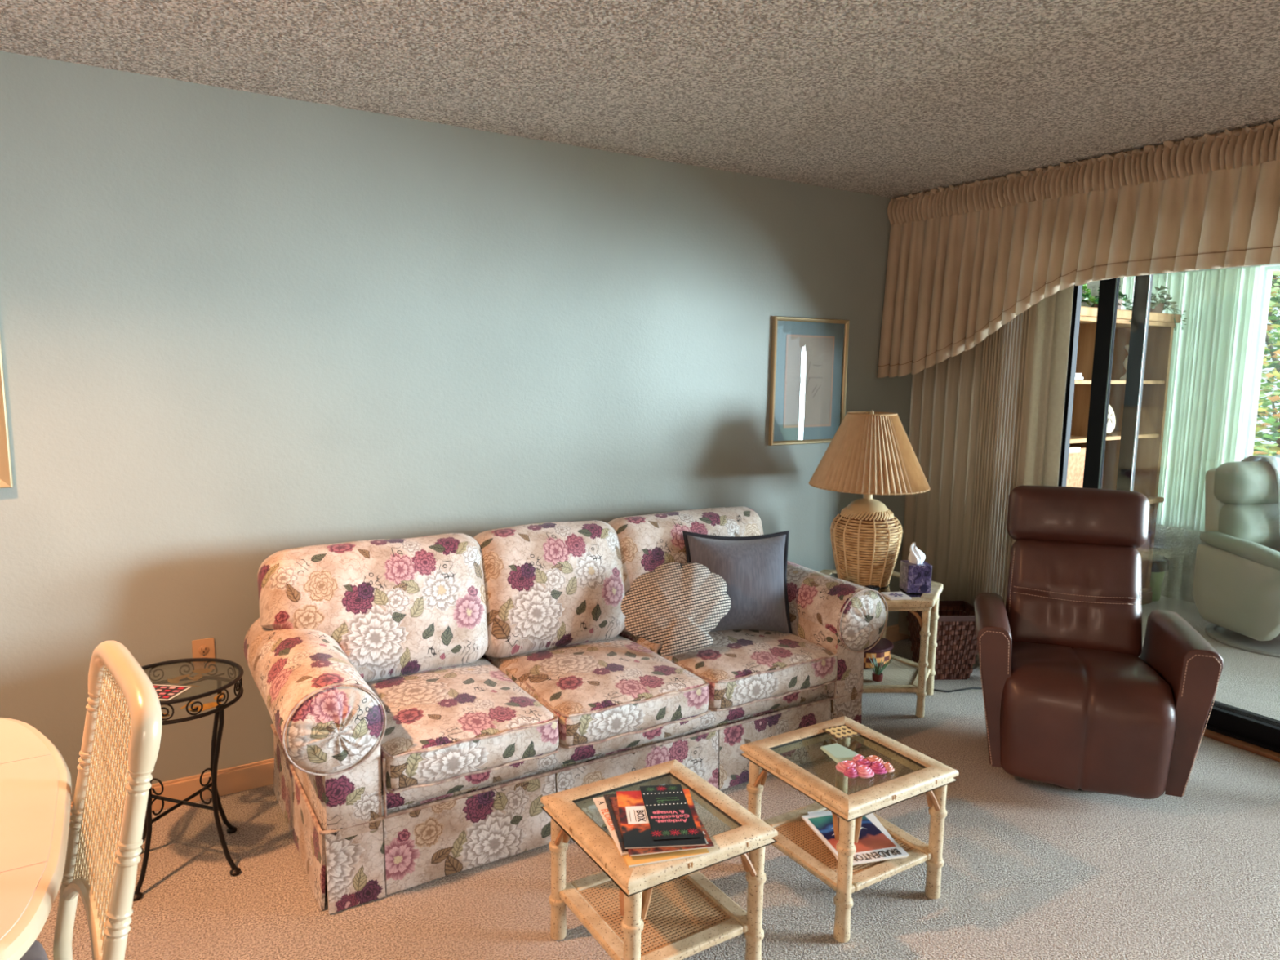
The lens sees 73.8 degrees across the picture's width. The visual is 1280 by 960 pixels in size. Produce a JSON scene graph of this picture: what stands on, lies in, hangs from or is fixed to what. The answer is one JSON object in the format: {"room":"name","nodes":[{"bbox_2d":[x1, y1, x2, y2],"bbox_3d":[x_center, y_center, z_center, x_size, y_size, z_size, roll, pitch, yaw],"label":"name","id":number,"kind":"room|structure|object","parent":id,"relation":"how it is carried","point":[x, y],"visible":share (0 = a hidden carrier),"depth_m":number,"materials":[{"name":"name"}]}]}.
{"room":"living room","nodes":[
{"label":"living room","id":0,"kind":"room"},
{"bbox_2d":[0,50,912,801],"bbox_3d":[-1.431,-0.089,3.015,7.550,2.440,0.120,-4,9,-32],"label":"wall","id":1,"kind":"structure","parent":0,"point":[238,329],"depth_m":3.08,"materials":[{"name":"paint"}]},
{"bbox_2d":[0,333,13,488],"bbox_3d":[-2.162,-0.388,2.420,0.560,0.860,0.034,-4,9,-32],"label":"framed picture","id":2,"kind":"object","parent":1,"relation":"attached to","point":[6,469],"visible":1,"depth_m":2.59,"materials":[{"name":"beige wood"}]},
{"bbox_2d":[191,637,215,672],"bbox_3d":[-1.524,0.612,2.979,0.070,0.116,0.010,-4,9,-32],"label":"wall outlet","id":3,"kind":"object","parent":1,"relation":"attached to","point":[201,648],"visible":0.73,"depth_m":2.98,"materials":[{"name":"brown plastic"}]},
{"bbox_2d":[198,645,208,654],"bbox_3d":[-1.523,0.593,2.975,0.033,0.033,0.004,-4,9,-32],"label":"receptacle","id":4,"kind":"object","parent":3,"relation":"attached to","point":[202,650],"depth_m":2.97,"materials":[{"name":"beige plastic"}]},
{"bbox_2d":[199,656,208,665],"bbox_3d":[-1.523,0.632,2.980,0.033,0.033,0.004,-4,9,-32],"label":"receptacle","id":5,"kind":"object","parent":3,"relation":"attached to","point":[201,663],"depth_m":2.98,"materials":[{"name":"beige plastic"}]},
{"bbox_2d":[68,624,909,831],"bbox_3d":[-1.505,1.086,3.057,7.330,0.096,0.014,-4,9,-32],"label":"baseboard","id":6,"kind":"structure","parent":1,"relation":"attached to","point":[244,777],"depth_m":3.06,"materials":[{"name":"beige paint"}]},
{"bbox_2d":[768,315,848,445],"bbox_3d":[0.858,-0.498,4.309,0.497,0.630,0.026,-4,9,-32],"label":"framed picture","id":7,"kind":"object","parent":1,"relation":"attached to","point":[809,361],"visible":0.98,"depth_m":4.30,"materials":[{"name":"gold"}]},
{"bbox_2d":[784,336,833,426],"bbox_3d":[0.856,-0.498,4.312,0.306,0.443,0.001,-4,9,-32],"label":"print","id":8,"kind":"object","parent":7,"relation":"attached to","point":[808,360],"depth_m":4.31,"materials":[{"name":"grey paper"}]},
{"bbox_2d":[897,284,1074,662],"bbox_3d":[2.723,0.018,2.835,0.082,2.300,4.582,-4,9,-32],"label":"curtain","id":9,"kind":"object","parent":1,"relation":"attached to","point":[986,419],"visible":0.34,"depth_m":4.34,"materials":[{"name":"white fabric"}]},
{"bbox_2d":[0,0,1279,198],"bbox_3d":[0.016,-0.993,0.367,7.730,0.100,6.040,-4,9,-32],"label":"ceiling","id":10,"kind":"structure","parent":0,"point":[895,99],"depth_m":2.55,"materials":[{"name":"beige paint"}]},
{"bbox_2d":[876,119,1279,377],"bbox_3d":[2.624,-0.713,2.430,0.107,0.935,4.982,-4,9,-32],"label":"valance","id":11,"kind":"object","parent":10,"relation":"hanging from","point":[964,260],"visible":1,"depth_m":3.67,"materials":[{"name":"brown fabric"}]},
{"bbox_2d":[35,595,1279,959],"bbox_3d":[0.934,1.441,1.413,9.900,0.100,6.240,-4,9,-32],"label":"floor","id":12,"kind":"structure","parent":0,"point":[1031,869],"depth_m":2.59,"materials":[{"name":"carpet"}]},
{"bbox_2d":[0,717,71,959],"bbox_3d":[-1.705,1.000,1.249,1.495,0.746,1.150,-4,9,-32],"label":"dining table","id":13,"kind":"object","parent":12,"relation":"on","point":[36,785],"visible":1,"depth_m":1.47,"materials":[{"name":"beige paint"}]},
{"bbox_2d":[19,640,162,959],"bbox_3d":[-1.101,0.844,1.376,0.572,1.038,0.442,-6,10,-40],"label":"dining chair","id":14,"kind":"object","parent":12,"relation":"on","point":[112,664],"visible":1,"depth_m":1.46,"materials":[{"name":"beige paint"}]},
{"bbox_2d":[19,939,48,959],"bbox_3d":[-1.161,0.906,1.335,0.418,0.100,0.428,-6,10,-40],"label":"seat cushion","id":15,"kind":"object","parent":14,"relation":"on","point":[36,952],"depth_m":1.54,"materials":[{"name":"grey fabric"}]},
{"bbox_2d":[106,657,243,900],"bbox_3d":[-1.407,0.895,2.612,0.376,0.598,0.376,-4,9,-32],"label":"side table","id":16,"kind":"object","parent":12,"relation":"on","point":[219,712],"visible":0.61,"depth_m":2.59,"materials":[{"name":"black metal"}]},
{"bbox_2d":[116,684,191,700],"bbox_3d":[-1.422,0.617,2.485,0.175,0.002,0.105,2,8,6],"label":"picture card","id":17,"kind":"object","parent":16,"relation":"on","point":[165,692],"visible":0.47,"depth_m":2.49,"materials":[{"name":"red paper"}]},
{"bbox_2d":[243,506,888,914],"bbox_3d":[-0.200,0.651,3.260,2.323,0.928,0.937,-4,9,-32],"label":"floral sofa","id":18,"kind":"object","parent":12,"relation":"on","point":[424,696],"visible":0.89,"depth_m":2.89,"materials":[{"name":"multicoloured fabric"}]},
{"bbox_2d":[257,533,488,684],"bbox_3d":[-0.919,0.455,3.011,0.788,0.493,0.329,-4,9,-32],"label":"cushion","id":19,"kind":"object","parent":18,"relation":"on","point":[399,608],"depth_m":2.90,"materials":[{"name":"multicoloured fabric"}]},
{"bbox_2d":[367,657,558,791],"bbox_3d":[-0.670,0.783,2.864,0.570,0.203,0.716,-4,9,-32],"label":"seat cushion","id":20,"kind":"object","parent":18,"relation":"on","point":[451,724],"depth_m":2.65,"materials":[{"name":"multicoloured fabric"}]},
{"bbox_2d":[473,520,626,658],"bbox_3d":[-0.360,0.418,3.356,0.655,0.495,0.324,-4,9,-32],"label":"cushion","id":21,"kind":"object","parent":18,"relation":"on","point":[541,589],"depth_m":3.22,"materials":[{"name":"multicoloured fabric"}]},
{"bbox_2d":[484,634,708,746],"bbox_3d":[-0.177,0.750,3.167,0.598,0.204,0.714,-4,9,-32],"label":"seat cushion","id":22,"kind":"object","parent":18,"relation":"on","point":[602,690],"depth_m":2.97,"materials":[{"name":"multicoloured fabric"}]},
{"bbox_2d":[621,562,730,656],"bbox_3d":[0.138,0.491,3.244,0.421,0.332,0.177,0,8,-3],"label":"pillow","id":23,"kind":"object","parent":18,"relation":"on","point":[675,606],"visible":1,"depth_m":3.20,"materials":[{"name":"beige fabric"}]},
{"bbox_2d":[608,506,764,634],"bbox_3d":[0.211,0.381,3.704,0.823,0.495,0.321,-4,9,-32],"label":"cushion","id":24,"kind":"object","parent":18,"relation":"on","point":[641,544],"depth_m":3.51,"materials":[{"name":"multicoloured fabric"}]},
{"bbox_2d":[617,629,837,709],"bbox_3d":[0.339,0.714,3.486,0.634,0.202,0.716,-4,9,-32],"label":"seat cushion","id":25,"kind":"object","parent":18,"relation":"on","point":[741,668],"depth_m":3.25,"materials":[{"name":"multicoloured fabric"}]},
{"bbox_2d":[682,530,792,634],"bbox_3d":[0.408,0.437,3.536,0.468,0.446,0.252,0,8,-9],"label":"throw pillow","id":26,"kind":"object","parent":18,"relation":"on","point":[753,569],"visible":0.74,"depth_m":3.46,"materials":[{"name":"grey fabric"}]},
{"bbox_2d":[540,759,777,959],"bbox_3d":[0.037,1.062,2.243,0.445,0.405,0.460,-4,9,-32],"label":"coffee table","id":27,"kind":"object","parent":12,"relation":"on","point":[664,910],"visible":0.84,"depth_m":2.18,"materials":[{"name":"brown wood"}]},
{"bbox_2d":[622,848,708,867],"bbox_3d":[0.029,0.871,2.122,0.200,0.006,0.270,-2,8,-17],"label":"magazine","id":28,"kind":"object","parent":27,"relation":"on","point":[635,860],"visible":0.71,"depth_m":2.00,"materials":[{"name":"beige paper"}]},
{"bbox_2d":[593,796,628,855],"bbox_3d":[0.012,0.860,2.160,0.200,0.006,0.270,-2,8,-17],"label":"magazine","id":29,"kind":"object","parent":28,"relation":"on","point":[600,802],"visible":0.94,"depth_m":2.16,"materials":[{"name":"beige paper"}]},
{"bbox_2d":[603,793,627,853],"bbox_3d":[0.029,0.856,2.157,0.200,0.004,0.270,-1,8,-12],"label":"magazine","id":30,"kind":"object","parent":29,"relation":"on","point":[606,797],"visible":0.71,"depth_m":2.14,"materials":[{"name":"beige paper"}]},
{"bbox_2d":[609,796,714,857],"bbox_3d":[0.048,0.854,2.135,0.205,0.006,0.270,-1,8,-12],"label":"magazine","id":31,"kind":"object","parent":30,"relation":"on","point":[632,851],"visible":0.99,"depth_m":2.02,"materials":[{"name":"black paper"}]},
{"bbox_2d":[616,788,706,848],"bbox_3d":[0.047,0.848,2.145,0.195,0.006,0.265,0,8,-6],"label":"magazine","id":32,"kind":"object","parent":31,"relation":"on","point":[634,822],"visible":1,"depth_m":2.10,"materials":[{"name":"black paper"}]},
{"bbox_2d":[640,784,699,839],"bbox_3d":[0.071,0.842,2.170,0.122,0.002,0.262,0,8,-7],"label":"leaflet","id":33,"kind":"object","parent":32,"relation":"on","point":[669,816],"visible":1,"depth_m":2.16,"materials":[{"name":"black paper"}]},
{"bbox_2d":[739,715,959,942],"bbox_3d":[0.614,1.026,2.573,0.450,0.405,0.460,-4,9,-32],"label":"coffee table","id":34,"kind":"object","parent":12,"relation":"on","point":[795,838],"visible":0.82,"depth_m":2.48,"materials":[{"name":"brown wood"}]},
{"bbox_2d":[822,724,860,739],"bbox_3d":[0.640,0.803,2.710,0.088,0.009,0.078,-3,8,-25],"label":"coaster","id":35,"kind":"object","parent":34,"relation":"on","point":[842,731],"visible":1,"depth_m":2.71,"materials":[{"name":"brown"}]},
{"bbox_2d":[820,743,893,777],"bbox_3d":[0.627,0.821,2.523,0.160,0.024,0.214,-3,8,-25],"label":"ornament","id":36,"kind":"object","parent":34,"relation":"on","point":[852,764],"visible":1,"depth_m":2.47,"materials":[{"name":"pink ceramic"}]},
{"bbox_2d":[807,810,906,860],"bbox_3d":[0.652,1.075,2.588,0.205,0.005,0.275,0,8,-8],"label":"magazine","id":37,"kind":"object","parent":34,"relation":"on","point":[871,815],"visible":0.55,"depth_m":2.67,"materials":[{"name":"beige paper"}]},
{"bbox_2d":[801,811,908,865],"bbox_3d":[0.642,1.071,2.569,0.205,0.007,0.275,-1,8,-16],"label":"magazine","id":38,"kind":"object","parent":37,"relation":"on","point":[873,844],"visible":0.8,"depth_m":2.54,"materials":[{"name":"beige paper"}]},
{"bbox_2d":[808,814,896,853],"bbox_3d":[0.639,1.066,2.582,0.182,0.001,0.206,-1,8,-16],"label":"picture","id":39,"kind":"object","parent":38,"relation":"on","point":[872,838],"depth_m":2.56},
{"bbox_2d":[819,569,942,717],"bbox_3d":[1.099,0.760,4.053,0.603,0.548,0.685,-4,9,-32],"label":"end table","id":40,"kind":"object","parent":12,"relation":"on","point":[901,674],"visible":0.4,"depth_m":3.89,"materials":[{"name":"brown wood"}]},
{"bbox_2d":[808,409,930,587],"bbox_3d":[1.065,0.082,3.984,0.550,0.815,0.550,-4,9,-32],"label":"table lamp","id":41,"kind":"object","parent":40,"relation":"on","point":[870,453],"visible":0.97,"depth_m":3.86,"materials":[{"name":"brown wicker"}]},
{"bbox_2d":[865,585,879,591],"bbox_3d":[1.014,0.499,3.833,0.052,0.027,0.190,8,10,42],"label":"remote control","id":42,"kind":"object","parent":40,"relation":"on","point":[871,587],"visible":0.34,"depth_m":3.86,"materials":[{"name":"black plastic"}]},
{"bbox_2d":[863,636,893,669],"bbox_3d":[1.095,0.822,4.139,0.260,0.132,0.260,-4,9,-32],"label":"lidded box","id":43,"kind":"object","parent":40,"relation":"on","point":[882,648],"visible":0.31,"depth_m":4.03,"materials":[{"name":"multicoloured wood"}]},
{"bbox_2d":[867,654,894,681],"bbox_3d":[1.093,0.861,3.902,0.127,0.120,0.090,-6,10,-39],"label":"potted plant","id":44,"kind":"object","parent":40,"relation":"on","point":[877,675],"visible":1,"depth_m":3.90,"materials":[{"name":"green plant"}]},
{"bbox_2d":[871,671,883,681],"bbox_3d":[1.089,0.903,3.909,0.050,0.034,0.050,-4,9,-32],"label":"flowerpot","id":45,"kind":"object","parent":44,"relation":"on","point":[877,676],"depth_m":3.89,"materials":[{"name":"red ceramic"}]},
{"bbox_2d":[880,591,911,599],"bbox_3d":[1.137,0.515,3.788,0.100,0.011,0.100,-1,8,-10],"label":"coaster","id":46,"kind":"object","parent":40,"relation":"on","point":[890,595],"visible":0.96,"depth_m":3.77,"materials":[{"name":"white paper"}]},
{"bbox_2d":[888,592,902,596],"bbox_3d":[1.137,0.510,3.788,0.072,0.001,0.062,-1,8,-10],"label":"print","id":47,"kind":"object","parent":46,"relation":"on","point":[891,594],"depth_m":3.79,"materials":[{"name":"blue"}]},
{"bbox_2d":[899,542,932,593],"bbox_3d":[1.262,0.394,3.896,0.108,0.225,0.109,1,8,-2],"label":"tissue box","id":48,"kind":"object","parent":40,"relation":"on","point":[915,574],"visible":1,"depth_m":3.86,"materials":[{"name":"purple cardboard"}]},
{"bbox_2d":[906,600,977,679],"bbox_3d":[1.552,0.824,4.361,0.326,0.348,0.279,0,8,-4],"label":"basket","id":49,"kind":"object","parent":12,"relation":"on","point":[958,649],"visible":0.65,"depth_m":4.27,"materials":[{"name":"brown wicker"}]},
{"bbox_2d":[933,687,982,692],"bbox_3d":[1.584,1.022,4.175,0.566,0.008,0.136,3,8,16],"label":"power cord","id":50,"kind":"object","parent":12,"relation":"on","point":[968,688],"visible":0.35,"depth_m":4.15,"materials":[{"name":"black plastic"}]},
{"bbox_2d":[973,484,1223,799],"bbox_3d":[1.730,0.601,3.343,0.780,1.071,0.863,4,8,20],"label":"leather recliner","id":51,"kind":"object","parent":12,"relation":"on","point":[1071,702],"visible":1,"depth_m":3.14,"materials":[{"name":"brown leather"}]},
{"bbox_2d":[1066,306,1181,604],"bbox_3d":[2.742,-0.101,5.447,1.530,1.928,0.461,-4,9,-32],"label":"bookcase","id":52,"kind":"object","parent":12,"relation":"on","point":[1161,326],"depth_m":5.65,"materials":[{"name":"brown wood"}]},
{"bbox_2d":[1070,435,1086,443],"bbox_3d":[2.433,-0.253,5.242,0.688,0.026,0.410,-4,9,-32],"label":"shelf","id":53,"kind":"object","parent":52,"relation":"attached to","point":[1073,438],"depth_m":5.16,"materials":[{"name":"brown wood"}]},
{"bbox_2d":[1075,376,1083,379],"bbox_3d":[2.541,-0.617,5.151,0.220,0.022,0.160,-4,9,-32],"label":"paper stack","id":54,"kind":"object","parent":52,"relation":"on","point":[1076,377],"visible":0.15,"depth_m":5.12,"materials":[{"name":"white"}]},
{"bbox_2d":[1075,379,1091,383],"bbox_3d":[2.435,-0.602,5.200,0.688,0.022,0.390,-4,9,-32],"label":"shelf","id":55,"kind":"object","parent":52,"relation":"attached to","point":[1077,381],"depth_m":5.12,"materials":[{"name":"brown wood"}]},
{"bbox_2d":[1081,283,1098,305],"bbox_3d":[2.564,-1.133,5.119,0.498,0.199,0.271,-4,9,-32],"label":"ivy","id":56,"kind":"object","parent":52,"relation":"on","point":[1086,295],"visible":0.17,"depth_m":5.09,"materials":[{"name":"green plant"}]},
{"bbox_2d":[1106,404,1115,435],"bbox_3d":[2.949,-0.389,5.395,0.204,0.215,0.062,-4,9,-32],"label":"decorative plate","id":57,"kind":"object","parent":52,"relation":"on","point":[1111,423],"visible":0.41,"depth_m":5.39,"materials":[{"name":"white ceramic"}]},
{"bbox_2d":[1090,285,1132,373],"bbox_3d":[2.955,-0.945,5.363,0.284,0.612,0.267,2,8,12],"label":"ivy","id":58,"kind":"object","parent":52,"relation":"on","point":[1121,295],"visible":0.2,"depth_m":5.30,"materials":[{"name":"green plant"}]},
{"bbox_2d":[1093,299,1123,309],"bbox_3d":[2.936,-1.094,5.355,0.170,0.070,0.170,-4,9,-32],"label":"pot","id":59,"kind":"object","parent":58,"relation":"on","point":[1120,302],"depth_m":5.29,"materials":[{"name":"white ceramic"}]},
{"bbox_2d":[1120,344,1128,380],"bbox_3d":[3.153,-0.754,5.481,0.104,0.225,0.104,-4,9,-32],"label":"candlestick","id":60,"kind":"object","parent":52,"relation":"on","point":[1123,377],"visible":0.3,"depth_m":5.47,"materials":[{"name":"white ceramic"}]},
{"bbox_2d":[1106,430,1159,440],"bbox_3d":[3.047,-0.298,5.628,0.678,0.022,0.390,-4,9,-32],"label":"shelf","id":61,"kind":"object","parent":52,"relation":"attached to","point":[1150,435],"depth_m":5.63,"materials":[{"name":"brown wood"}]},
{"bbox_2d":[1111,379,1164,383],"bbox_3d":[3.052,-0.645,5.582,0.678,0.022,0.390,-4,9,-32],"label":"shelf","id":62,"kind":"object","parent":52,"relation":"attached to","point":[1113,381],"depth_m":5.51,"materials":[{"name":"brown wood"}]},
{"bbox_2d":[1148,506,1153,531],"bbox_3d":[3.135,0.277,5.520,0.640,0.170,0.022,-4,9,-32],"label":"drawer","id":63,"kind":"object","parent":52,"relation":"in","point":[1151,508],"depth_m":5.67,"materials":[{"name":"brown wood"}]},
{"bbox_2d":[1150,302,1164,312],"bbox_3d":[3.328,-1.118,5.574,0.170,0.070,0.170,-4,9,-32],"label":"pot","id":64,"kind":"object","parent":52,"relation":"on","point":[1158,308],"depth_m":5.50,"materials":[{"name":"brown ceramic"}]},
{"bbox_2d":[1128,284,1186,330],"bbox_3d":[3.369,-1.126,5.542,0.428,0.297,0.274,-4,9,-32],"label":"ivy","id":65,"kind":"object","parent":52,"relation":"on","point":[1158,307],"visible":0.54,"depth_m":5.51,"materials":[{"name":"green plant"}]},
{"bbox_2d":[1150,554,1168,601],"bbox_3d":[3.511,0.673,5.896,0.238,0.295,0.244,-4,9,-32],"label":"waste bin","id":66,"kind":"object","parent":12,"relation":"on","point":[1160,564],"visible":0.4,"depth_m":5.80,"materials":[{"name":"green"}]},
{"bbox_2d":[1191,461,1279,657],"bbox_3d":[3.709,0.429,4.937,0.679,1.041,0.718,0,8,-8],"label":"recliner","id":67,"kind":"object","parent":12,"relation":"on","point":[1236,587],"visible":0.97,"depth_m":4.96,"materials":[{"name":"grey"}]},
{"bbox_2d":[1212,461,1278,504],"bbox_3d":[3.683,0.019,5.080,0.523,0.269,0.257,0,8,-8],"label":"cushion","id":68,"kind":"object","parent":67,"relation":"on","point":[1240,482],"depth_m":4.97,"materials":[{"name":"white leather"}]},
{"bbox_2d":[1216,503,1279,548],"bbox_3d":[3.683,0.265,5.087,0.492,0.296,0.239,0,8,-8],"label":"cushion","id":69,"kind":"object","parent":67,"relation":"on","point":[1257,523],"depth_m":4.98,"materials":[{"name":"white leather"}]},
{"bbox_2d":[1240,453,1279,533],"bbox_3d":[3.812,0.128,5.047,0.303,0.545,0.424,0,8,-8],"label":"throw blanket","id":70,"kind":"object","parent":67,"relation":"on","point":[1274,460],"visible":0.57,"depth_m":4.97,"materials":[{"name":"white fabric"}]},
{"bbox_2d":[1201,728,1279,761],"bbox_3d":[3.013,1.223,2.803,0.050,0.018,3.930,-4,9,-32],"label":"trim","id":71,"kind":"structure","parent":12,"relation":"on","point":[1263,752],"depth_m":3.56,"materials":[{"name":"brown wood"}]},
{"bbox_2d":[1080,276,1124,309],"bbox_3d":[2.639,-0.380,5.735,2.350,2.400,0.120,-4,9,-32],"label":"wall","id":72,"kind":"structure","parent":0,"point":[1093,286],"depth_m":5.82,"materials":[{"name":"paint"}]},
{"bbox_2d":[1121,263,1279,531],"bbox_3d":[3.639,-0.541,5.670,0.063,1.735,1.002,-4,9,-32],"label":"curtain","id":73,"kind":"object","parent":72,"relation":"attached to","point":[1211,366],"visible":0.5,"depth_m":5.57,"materials":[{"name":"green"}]},
{"bbox_2d":[1153,524,1204,603],"bbox_3d":[5.051,0.860,3.908,0.180,0.500,5.820,-4,9,-32],"label":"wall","id":74,"kind":"structure","parent":0,"point":[1179,545],"depth_m":5.87,"materials":[{"name":"paint"}]},
{"bbox_2d":[1243,265,1279,458],"bbox_3d":[4.176,-0.459,5.173,0.070,1.750,0.830,-4,9,-32],"label":"window","id":75,"kind":"structure","parent":74,"relation":"in","point":[1268,273],"depth_m":5.46,"materials":[{"name":"white"}]},
{"bbox_3d":[3.203,0.042,2.520,0.220,2.440,5.640,-4,9,-32],"label":"wall","id":76,"kind":"structure","parent":0,"visible":0},
{"bbox_2d":[1057,274,1279,753],"bbox_3d":[3.136,0.155,2.727,0.250,2.161,3.930,-4,9,-32],"label":"door","id":77,"kind":"structure","parent":76,"relation":"in","point":[1253,728],"depth_m":4.03,"materials":[{"name":"black metal"}]},
{"label":"outside","id":78,"kind":"structure","parent":0,"visible":0},
{"bbox_2d":[1252,443,1276,455],"bbox_3d":[13.027,0.772,9.495,19.000,0.100,30.000,-4,9,-32],"label":"lawn","id":79,"kind":"structure","parent":78,"point":[1264,444],"depth_m":21.21,"materials":[{"name":"green plant"}]},
{"bbox_2d":[1252,270,1279,455],"bbox_3d":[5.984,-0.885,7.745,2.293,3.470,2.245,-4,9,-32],"label":"tree","id":80,"kind":"object","parent":79,"relation":"on","point":[1274,321],"visible":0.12,"depth_m":7.46,"materials":[{"name":"green plant"}]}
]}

